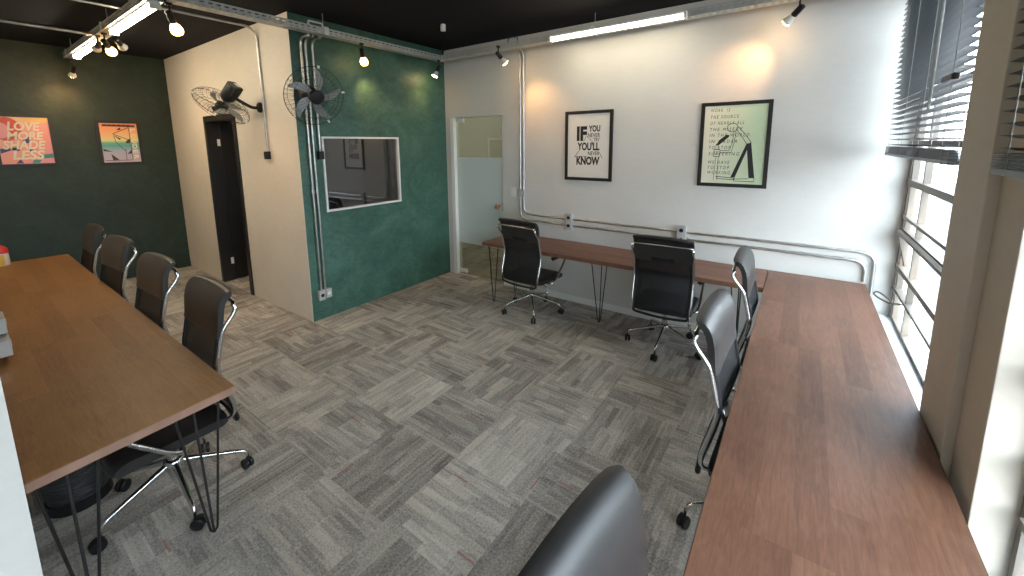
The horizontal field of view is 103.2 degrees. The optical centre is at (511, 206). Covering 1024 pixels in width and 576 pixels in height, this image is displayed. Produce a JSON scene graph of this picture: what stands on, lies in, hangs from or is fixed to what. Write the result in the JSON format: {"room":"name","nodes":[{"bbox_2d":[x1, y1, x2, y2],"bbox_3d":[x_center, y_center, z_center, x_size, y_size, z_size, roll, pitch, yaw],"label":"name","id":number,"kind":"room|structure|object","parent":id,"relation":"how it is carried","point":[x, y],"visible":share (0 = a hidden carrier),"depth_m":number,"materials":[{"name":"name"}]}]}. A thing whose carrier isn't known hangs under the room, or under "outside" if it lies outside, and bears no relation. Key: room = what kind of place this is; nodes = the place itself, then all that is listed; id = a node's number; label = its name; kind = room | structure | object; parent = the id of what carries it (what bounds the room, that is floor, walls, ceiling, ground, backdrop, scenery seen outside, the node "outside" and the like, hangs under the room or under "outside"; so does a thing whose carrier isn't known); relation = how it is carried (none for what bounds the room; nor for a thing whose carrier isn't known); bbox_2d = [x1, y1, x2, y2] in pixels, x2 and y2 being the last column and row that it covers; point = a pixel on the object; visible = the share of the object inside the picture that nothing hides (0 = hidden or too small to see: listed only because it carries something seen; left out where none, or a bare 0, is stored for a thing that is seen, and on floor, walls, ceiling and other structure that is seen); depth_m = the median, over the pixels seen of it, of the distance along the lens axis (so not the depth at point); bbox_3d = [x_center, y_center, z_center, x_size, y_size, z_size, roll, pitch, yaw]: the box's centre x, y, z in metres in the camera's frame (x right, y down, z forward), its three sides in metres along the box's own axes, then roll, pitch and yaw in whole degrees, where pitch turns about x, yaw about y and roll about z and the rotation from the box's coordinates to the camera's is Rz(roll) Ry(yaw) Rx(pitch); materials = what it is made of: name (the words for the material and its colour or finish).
{"room":"open-plan office","nodes":[
{"label":"open-plan office","id":0,"kind":"room"},
{"bbox_2d":[0,379,42,575],"bbox_3d":[-4.438,0.034,1.985,6.110,3.147,2.010,6,11,35],"label":"wall","id":1,"kind":"structure","parent":0,"point":[19,556],"depth_m":1.12,"materials":[{"name":"white paint"}]},
{"bbox_2d":[0,311,7,334],"bbox_3d":[-2.828,0.641,2.220,0.170,0.085,0.078,6,11,35],"label":"wall outlet","id":2,"kind":"object","parent":1,"relation":"attached to","point":[3,324],"visible":1,"depth_m":2.19,"materials":[{"name":"white plastic"}]},
{"bbox_2d":[0,333,13,357],"bbox_3d":[-2.746,0.745,2.178,0.170,0.085,0.078,6,11,35],"label":"wall outlet","id":3,"kind":"object","parent":1,"relation":"attached to","point":[6,349],"visible":0.92,"depth_m":2.15,"materials":[{"name":"white plastic"}]},
{"bbox_2d":[0,39,231,277],"bbox_3d":[-5.015,-0.661,6.513,0.150,3.147,8.800,6,11,35],"label":"wall","id":4,"kind":"structure","parent":0,"point":[45,211],"depth_m":5.42,"materials":[{"name":"green paint"}]},
{"bbox_2d":[0,114,58,166],"bbox_3d":[-5.973,-0.813,4.983,0.020,0.625,0.485,6,11,35],"label":"framed poster","id":5,"kind":"object","parent":4,"relation":"attached to","point":[25,140],"visible":1,"depth_m":4.99,"materials":[{"name":"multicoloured paper"}]},
{"bbox_2d":[94,120,144,164],"bbox_3d":[-5.475,-0.894,5.677,0.020,0.605,0.455,6,11,35],"label":"framed poster","id":6,"kind":"object","parent":4,"relation":"attached to","point":[119,142],"visible":1,"depth_m":5.67,"materials":[{"name":"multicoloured paper"}]},
{"bbox_2d":[101,124,133,160],"bbox_3d":[-5.477,-0.897,5.672,0.001,0.496,0.356,6,11,35],"label":"artwork","id":7,"kind":"object","parent":6,"relation":"attached to","point":[117,140],"depth_m":5.65,"materials":[{"name":"multicoloured paper"}]},
{"bbox_2d":[99,261,190,278],"bbox_3d":[-5.717,1.032,5.619,0.014,0.085,2.092,6,11,35],"label":"baseboard","id":8,"kind":"structure","parent":4,"relation":"attached to","point":[187,263],"depth_m":6.32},
{"bbox_2d":[164,11,313,321],"bbox_3d":[-3.602,-0.474,5.227,3.660,3.147,0.120,6,11,35],"label":"wall","id":9,"kind":"structure","parent":0,"point":[272,188],"depth_m":4.70,"materials":[{"name":"paint"}]},
{"bbox_2d":[128,0,268,150],"bbox_3d":[-2.953,-1.176,3.941,0.025,1.299,1.003,6,11,35],"label":"conduit pipe","id":10,"kind":"object","parent":9,"relation":"attached to","point":[162,8],"visible":0.98,"depth_m":4.25,"materials":[{"name":"metal"}]},
{"bbox_2d":[190,81,262,124],"bbox_3d":[-2.979,-1.073,4.231,0.451,0.434,0.603,6,11,35],"label":"wall fan","id":11,"kind":"object","parent":9,"relation":"attached to","point":[230,93],"visible":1,"depth_m":4.16,"materials":[{"name":"black plastic"}]},
{"bbox_2d":[203,113,254,294],"bbox_3d":[-3.410,-0.096,5.653,0.969,2.267,0.968,6,11,35],"label":"door","id":12,"kind":"structure","parent":9,"relation":"in","point":[221,139],"depth_m":5.58,"materials":[{"name":"black paint"}]},
{"bbox_2d":[264,151,270,158],"bbox_3d":[-2.670,-0.561,4.429,0.055,0.085,0.053,6,11,35],"label":"wall outlet","id":13,"kind":"object","parent":9,"relation":"attached to","point":[267,154],"visible":1,"depth_m":4.41,"materials":[{"name":"black plastic"}]},
{"bbox_2d":[299,34,322,289],"bbox_3d":[-2.015,-0.379,4.143,0.174,2.607,0.034,6,11,35],"label":"conduit pipe","id":14,"kind":"object","parent":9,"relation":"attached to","point":[305,35],"visible":1,"depth_m":4.18,"materials":[{"name":"metal"}]},
{"bbox_2d":[304,35,326,288],"bbox_3d":[-1.989,-0.385,4.179,0.174,2.607,0.034,6,11,35],"label":"conduit pipe","id":15,"kind":"object","parent":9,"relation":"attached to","point":[310,36],"visible":0.96,"depth_m":4.22,"materials":[{"name":"metal"}]},
{"bbox_2d":[0,0,704,59],"bbox_3d":[-1.506,-1.905,3.686,8.910,0.120,8.950,6,11,35],"label":"ceiling","id":16,"kind":"structure","parent":0,"point":[468,22],"depth_m":4.08,"materials":[{"name":"black paint"}]},
{"bbox_2d":[0,19,91,35],"bbox_3d":[-4.385,-1.617,3.554,0.028,0.027,1.000,6,11,35],"label":"conduit pipe","id":17,"kind":"object","parent":16,"relation":"attached to","point":[1,20],"visible":1,"depth_m":3.70,"materials":[{"name":"metal"}]},
{"bbox_2d":[73,0,122,9],"bbox_3d":[-3.449,-1.542,2.890,0.020,0.019,1.000,6,11,35],"label":"conduit pipe","id":18,"kind":"object","parent":16,"relation":"attached to","point":[83,1],"visible":1,"depth_m":3.18,"materials":[{"name":"metal"}]},
{"bbox_2d":[62,0,163,58],"bbox_3d":[-4.000,-1.760,3.943,3.355,0.206,0.116,6,11,35],"label":"cable tray","id":19,"kind":"object","parent":16,"relation":"hanging from","point":[78,44],"visible":0.43,"depth_m":3.71,"materials":[{"name":"metal"}]},
{"bbox_2d":[68,61,76,77],"bbox_3d":[-5.282,-1.647,4.874,0.156,0.190,0.076,6,11,35],"label":"spotlight","id":20,"kind":"object","parent":19,"relation":"attached to","point":[72,74],"visible":1,"depth_m":4.87,"materials":[{"name":"white glass"}]},
{"bbox_2d":[72,37,102,59],"bbox_3d":[-4.535,-1.687,4.341,1.240,0.059,0.068,6,11,35],"label":"tube light","id":21,"kind":"object","parent":19,"relation":"attached to","point":[86,48],"visible":0.62,"depth_m":4.35,"materials":[{"name":"white paint"}]},
{"bbox_2d":[73,40,95,58],"bbox_3d":[-4.535,-1.678,4.342,1.200,0.032,0.064,6,11,35],"label":"diffuser","id":22,"kind":"object","parent":21,"relation":"attached to","point":[85,49],"depth_m":4.37,"materials":[{"name":"white plastic"}]},
{"bbox_2d":[91,34,101,52],"bbox_3d":[-4.032,-1.585,3.949,0.168,0.148,0.076,6,11,35],"label":"spotlight","id":23,"kind":"object","parent":19,"relation":"attached to","point":[96,48],"visible":1,"depth_m":3.92,"materials":[{"name":"black plastic"}]},
{"bbox_2d":[100,32,117,55],"bbox_3d":[-3.870,-1.554,3.893,0.084,0.195,0.172,-5,10,-25],"label":"spotlight","id":24,"kind":"object","parent":19,"relation":"attached to","point":[109,50],"visible":1,"depth_m":3.89,"materials":[{"name":"white glass"}]},
{"bbox_2d":[113,36,127,50],"bbox_3d":[-3.719,-1.566,3.836,0.076,0.157,0.167,-3,9,-18],"label":"spotlight","id":25,"kind":"object","parent":19,"relation":"attached to","point":[121,46],"visible":0.7,"depth_m":3.84,"materials":[{"name":"white glass"}]},
{"bbox_2d":[109,0,160,35],"bbox_3d":[-3.139,-1.546,3.355,1.230,0.059,0.068,6,11,35],"label":"tube light","id":26,"kind":"object","parent":19,"relation":"attached to","point":[149,6],"visible":1,"depth_m":3.25,"materials":[{"name":"white paint"}]},
{"bbox_2d":[166,0,444,61],"bbox_3d":[-1.731,-1.807,4.138,0.116,0.208,2.830,6,11,35],"label":"cable tray","id":27,"kind":"object","parent":16,"relation":"hanging from","point":[323,31],"depth_m":3.76,"materials":[{"name":"metal"}]},
{"bbox_2d":[165,2,183,35],"bbox_3d":[-2.578,-1.427,3.100,0.084,0.225,0.138,-4,9,-22],"label":"spotlight","id":28,"kind":"object","parent":27,"relation":"attached to","point":[176,29],"visible":1,"depth_m":3.09,"materials":[{"name":"black plastic"}]},
{"bbox_2d":[359,43,367,65],"bbox_3d":[-1.589,-1.627,4.346,0.084,0.225,0.138,-3,9,-17],"label":"spotlight","id":29,"kind":"object","parent":27,"relation":"attached to","point":[363,61],"visible":1,"depth_m":4.33,"materials":[{"name":"white glass"}]},
{"bbox_2d":[432,60,440,77],"bbox_3d":[-0.967,-1.770,5.212,0.120,0.216,0.074,0,9,5],"label":"spotlight","id":30,"kind":"object","parent":27,"relation":"hanging from","point":[435,74],"visible":1,"depth_m":5.20,"materials":[{"name":"white glass"}]},
{"bbox_2d":[439,21,445,31],"bbox_3d":[-0.732,-1.879,4.220,0.081,0.107,0.040,6,11,35],"label":"junction box","id":31,"kind":"object","parent":16,"relation":"attached to","point":[442,26],"visible":1,"depth_m":4.20,"materials":[{"name":"white plastic"}]},
{"bbox_2d":[441,0,801,60],"bbox_3d":[0.882,-1.802,3.968,4.330,0.206,0.116,6,11,35],"label":"cable tray","id":32,"kind":"object","parent":16,"relation":"hanging from","point":[752,4],"visible":0.7,"depth_m":3.80,"materials":[{"name":"metal"}]},
{"bbox_2d":[495,45,507,64],"bbox_3d":[-0.114,-1.672,4.489,0.144,0.203,0.075,-6,10,-32],"label":"spotlight","id":33,"kind":"object","parent":32,"relation":"attached to","point":[504,61],"visible":1,"depth_m":4.48,"materials":[{"name":"black plastic"}]},
{"bbox_2d":[549,10,687,42],"bbox_3d":[0.943,-1.688,3.835,1.340,0.059,0.068,6,11,35],"label":"tube light","id":34,"kind":"object","parent":32,"relation":"attached to","point":[682,14],"visible":1,"depth_m":3.75,"materials":[{"name":"white paint"}]},
{"bbox_2d":[782,0,805,25],"bbox_3d":[2.139,-1.478,3.071,0.075,0.189,0.157,-4,10,-23],"label":"spotlight","id":35,"kind":"object","parent":32,"relation":"attached to","point":[788,20],"visible":1,"depth_m":3.06,"materials":[{"name":"black plastic"}]},
{"bbox_2d":[287,12,449,321],"bbox_3d":[-1.586,-0.455,5.006,0.120,3.147,2.094,6,11,35],"label":"wall partition","id":36,"kind":"structure","parent":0,"point":[373,252],"depth_m":4.88,"materials":[{"name":"green paint"}]},
{"bbox_2d":[283,65,344,124],"bbox_3d":[-1.951,-1.055,3.885,0.475,0.534,0.538,6,11,35],"label":"wall fan","id":37,"kind":"object","parent":36,"relation":"attached to","point":[308,93],"visible":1,"depth_m":3.78,"materials":[{"name":"black plastic"}]},
{"bbox_2d":[311,36,320,150],"bbox_3d":[-1.952,-1.125,4.121,0.170,1.127,0.025,6,11,35],"label":"conduit pipe","id":38,"kind":"object","parent":36,"relation":"attached to","point":[318,37],"visible":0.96,"depth_m":4.12,"materials":[{"name":"metal"}]},
{"bbox_2d":[317,151,324,158],"bbox_3d":[-2.002,-0.539,4.251,0.053,0.085,0.055,6,11,35],"label":"wall outlet","id":39,"kind":"object","parent":36,"relation":"attached to","point":[320,154],"visible":1,"depth_m":4.23,"materials":[{"name":"black plastic"}]},
{"bbox_2d":[317,289,325,300],"bbox_3d":[-2.057,0.953,4.387,0.053,0.110,0.070,6,11,35],"label":"wall outlet","id":40,"kind":"object","parent":36,"relation":"attached to","point":[321,294],"visible":1,"depth_m":4.37,"materials":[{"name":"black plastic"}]},
{"bbox_2d":[325,287,331,297],"bbox_3d":[-2.014,0.938,4.446,0.053,0.100,0.065,6,11,35],"label":"wall outlet","id":41,"kind":"object","parent":36,"relation":"attached to","point":[328,290],"visible":0.95,"depth_m":4.43,"materials":[{"name":"white plastic"}]},
{"bbox_2d":[321,136,401,211],"bbox_3d":[-1.724,-0.406,4.735,0.054,0.805,1.003,6,11,35],"label":"window","id":42,"kind":"structure","parent":36,"relation":"in","point":[358,171],"depth_m":4.71,"materials":[{"name":"white paint"}]},
{"bbox_2d":[22,245,745,575],"bbox_3d":[-1.521,1.320,4.213,8.810,0.120,8.950,6,11,35],"label":"floor","id":43,"kind":"structure","parent":0,"point":[425,428],"depth_m":2.58,"materials":[{"name":"carpet"}]},
{"bbox_2d":[39,461,113,518],"bbox_3d":[-2.337,1.425,2.176,0.308,0.308,0.308,6,11,35],"label":"waste bin","id":44,"kind":"object","parent":43,"relation":"on","point":[55,496],"visible":0.36,"depth_m":2.09,"materials":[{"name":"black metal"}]},
{"bbox_2d":[81,223,105,276],"bbox_3d":[-4.145,0.770,3.781,0.671,1.138,0.678,6,11,35],"label":"office chair","id":45,"kind":"object","parent":43,"relation":"on","point":[91,232],"visible":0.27,"depth_m":3.86,"materials":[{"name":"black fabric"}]},
{"bbox_2d":[0,254,235,575],"bbox_3d":[-3.222,1.087,2.938,4.330,0.744,0.652,6,11,35],"label":"desk","id":46,"kind":"object","parent":43,"relation":"on","point":[88,376],"visible":0.86,"depth_m":2.00,"materials":[{"name":"brown wood"}]},
{"bbox_2d":[0,245,10,266],"bbox_3d":[-4.947,0.470,3.927,0.106,0.200,0.106,6,11,35],"label":"wipes canister","id":47,"kind":"object","parent":46,"relation":"on","point":[4,255],"visible":1,"depth_m":3.92,"materials":[{"name":"red plastic"}]},
{"bbox_2d":[100,235,136,302],"bbox_3d":[-3.416,0.844,3.264,0.668,1.138,0.684,5,10,30],"label":"office chair","id":48,"kind":"object","parent":43,"relation":"on","point":[114,248],"visible":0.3,"depth_m":3.34,"materials":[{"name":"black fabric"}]},
{"bbox_2d":[135,252,179,333],"bbox_3d":[-2.554,0.929,2.671,0.672,1.138,0.662,5,10,32],"label":"office chair","id":49,"kind":"object","parent":43,"relation":"on","point":[153,269],"visible":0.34,"depth_m":2.75,"materials":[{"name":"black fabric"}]},
{"bbox_2d":[87,275,253,554],"bbox_3d":[-1.811,1.010,2.105,0.680,1.138,0.685,6,11,35],"label":"office chair","id":50,"kind":"object","parent":43,"relation":"on","point":[205,297],"visible":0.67,"depth_m":2.12,"materials":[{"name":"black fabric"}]},
{"bbox_2d":[497,218,565,323],"bbox_3d":[0.212,0.636,4.552,0.673,1.098,0.650,-8,11,-40],"label":"office chair","id":51,"kind":"object","parent":43,"relation":"on","point":[522,257],"visible":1,"depth_m":4.35,"materials":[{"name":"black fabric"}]},
{"bbox_2d":[518,465,647,575],"bbox_3d":[0.292,1.209,0.711,0.651,1.138,0.675,7,11,39],"label":"office chair","id":52,"kind":"object","parent":43,"relation":"on","point":[602,532],"visible":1,"depth_m":0.83,"materials":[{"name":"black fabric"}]},
{"bbox_2d":[482,236,767,333],"bbox_3d":[0.970,0.853,4.237,2.802,0.744,0.610,6,11,35],"label":"desk","id":53,"kind":"object","parent":43,"relation":"on","point":[716,273],"visible":0.64,"depth_m":4.06,"materials":[{"name":"red laminate"}]},
{"bbox_2d":[625,234,704,361],"bbox_3d":[1.398,0.760,3.688,0.717,1.098,0.677,5,10,32],"label":"office chair","id":54,"kind":"object","parent":43,"relation":"on","point":[663,282],"visible":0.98,"depth_m":3.52,"materials":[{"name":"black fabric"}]},
{"bbox_2d":[676,289,739,529],"bbox_3d":[1.150,1.030,1.827,0.692,1.138,0.673,6,11,37],"label":"office chair","id":55,"kind":"object","parent":43,"relation":"on","point":[716,317],"visible":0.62,"depth_m":1.85,"materials":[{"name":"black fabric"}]},
{"bbox_2d":[724,246,757,406],"bbox_3d":[1.789,0.890,2.702,0.688,1.138,0.648,6,11,35],"label":"office chair","id":56,"kind":"object","parent":43,"relation":"on","point":[744,259],"visible":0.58,"depth_m":2.67,"materials":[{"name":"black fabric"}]},
{"bbox_2d":[683,270,988,575],"bbox_3d":[1.236,1.250,1.654,0.654,0.744,4.555,6,11,35],"label":"desk","id":57,"kind":"object","parent":43,"relation":"on","point":[827,462],"visible":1,"depth_m":1.44,"materials":[{"name":"red laminate"}]},
{"bbox_2d":[444,0,953,335],"bbox_3d":[0.359,-0.699,6.482,8.630,3.147,2.600,6,11,35],"label":"wall","id":58,"kind":"structure","parent":0,"point":[830,75],"depth_m":3.79,"materials":[{"name":"white paint"}]},
{"bbox_2d":[450,118,502,273],"bbox_3d":[-0.474,-0.096,5.591,0.893,2.240,0.095,6,11,36],"label":"door","id":59,"kind":"structure","parent":58,"relation":"in","point":[477,182],"depth_m":5.65,"materials":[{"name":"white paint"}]},
{"bbox_2d":[511,187,515,196],"bbox_3d":[0.016,-0.190,5.183,0.080,0.120,0.016,6,11,35],"label":"light switch","id":60,"kind":"object","parent":58,"relation":"attached to","point":[513,189],"visible":1,"depth_m":5.17,"materials":[{"name":"white plastic"}]},
{"bbox_2d":[518,189,523,196],"bbox_3d":[0.115,-0.172,5.072,0.085,0.100,0.023,6,11,35],"label":"wall outlet","id":61,"kind":"object","parent":58,"relation":"attached to","point":[520,191],"visible":1,"depth_m":5.06,"materials":[{"name":"white plastic"}]},
{"bbox_2d":[565,213,572,229],"bbox_3d":[0.668,0.172,4.749,0.085,0.190,0.048,6,11,35],"label":"wall outlet","id":62,"kind":"object","parent":58,"relation":"attached to","point":[568,216],"visible":1,"depth_m":4.73,"materials":[{"name":"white plastic"}]},
{"bbox_2d":[565,109,613,181],"bbox_3d":[0.844,-0.675,4.503,0.566,0.768,0.020,6,11,35],"label":"framed poster","id":63,"kind":"object","parent":58,"relation":"attached to","point":[588,134],"visible":1,"depth_m":4.49,"materials":[{"name":"beige paper"}]},
{"bbox_2d":[504,280,748,342],"bbox_3d":[1.375,1.166,4.421,3.640,0.075,0.014,6,11,35],"label":"baseboard","id":64,"kind":"structure","parent":58,"relation":"attached to","point":[611,307],"depth_m":4.67,"materials":[{"name":"white paint"}]},
{"bbox_2d":[676,225,686,239],"bbox_3d":[1.684,0.278,4.032,0.085,0.190,0.048,6,11,35],"label":"wall outlet","id":65,"kind":"object","parent":58,"relation":"attached to","point":[681,229],"visible":0.62,"depth_m":4.01,"materials":[{"name":"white plastic"}]},
{"bbox_2d":[515,49,866,281],"bbox_3d":[1.405,-0.624,3.979,3.366,2.227,0.222,6,11,35],"label":"conduit pipe","id":66,"kind":"object","parent":58,"relation":"attached to","point":[863,266],"visible":0.96,"depth_m":4.22,"materials":[{"name":"metal"}]},
{"bbox_2d":[518,49,875,297],"bbox_3d":[1.448,-0.442,3.978,3.366,2.587,0.222,6,11,35],"label":"conduit pipe","id":67,"kind":"object","parent":58,"relation":"attached to","point":[871,256],"visible":0.93,"depth_m":3.98,"materials":[{"name":"metal"}]},
{"bbox_2d":[697,99,773,188],"bbox_3d":[2.006,-0.562,3.682,0.566,0.768,0.020,6,11,35],"label":"framed poster","id":68,"kind":"object","parent":58,"relation":"attached to","point":[735,136],"visible":1,"depth_m":3.67,"materials":[{"name":"green paper"}]},
{"bbox_2d":[878,314,928,410],"bbox_3d":[1.477,1.448,1.167,0.305,0.510,5.200,6,11,35],"label":"wall","id":69,"kind":"structure","parent":0,"point":[914,383],"depth_m":2.65,"materials":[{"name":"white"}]},
{"bbox_2d":[919,0,1023,575],"bbox_3d":[1.710,0.091,1.307,0.310,3.147,0.545,6,11,35],"label":"pillar","id":70,"kind":"structure","parent":0,"point":[971,411],"depth_m":1.31,"materials":[{"name":"beige paint"}]},
{"bbox_3d":[1.183,0.210,0.559,0.290,3.147,6.200,6,11,35],"label":"lintel","id":71,"kind":"object","parent":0,"visible":0},
{"bbox_2d":[873,2,984,385],"bbox_3d":[2.384,-0.240,2.291,0.213,2.470,1.895,6,11,35],"label":"window","id":72,"kind":"structure","parent":71,"relation":"attached to","point":[907,237],"depth_m":2.69,"materials":[{"name":"grey metal"}]},
{"bbox_2d":[885,0,984,165],"bbox_3d":[2.275,-0.868,2.235,0.078,1.200,1.640,6,11,35],"label":"blind","id":73,"kind":"object","parent":72,"relation":"attached to","point":[938,35],"visible":0.94,"depth_m":2.02,"materials":[{"name":"black plastic"}]},
{"bbox_2d":[990,8,1023,178],"bbox_3d":[0.665,-0.512,0.012,0.052,1.200,2.805,6,11,35],"label":"blind","id":74,"kind":"object","parent":71,"relation":"attached to","point":[1008,164],"visible":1,"depth_m":1.15,"materials":[{"name":"grey metal"}]},
{"bbox_2d":[1007,495,1023,575],"bbox_3d":[0.742,0.132,-0.034,0.051,2.470,2.735,6,11,35],"label":"window","id":75,"kind":"structure","parent":71,"relation":"attached to","point":[1016,563],"depth_m":1.22,"materials":[{"name":"grey metal"}]},
{"label":"outside","id":76,"kind":"structure","parent":0,"visible":0},
{"bbox_2d":[920,183,955,333],"bbox_3d":[15.633,1.979,-0.762,25.050,0.130,36.000,6,11,35],"label":"ground","id":77,"kind":"structure","parent":76,"point":[943,208],"depth_m":7.84,"materials":[{"name":"white"}]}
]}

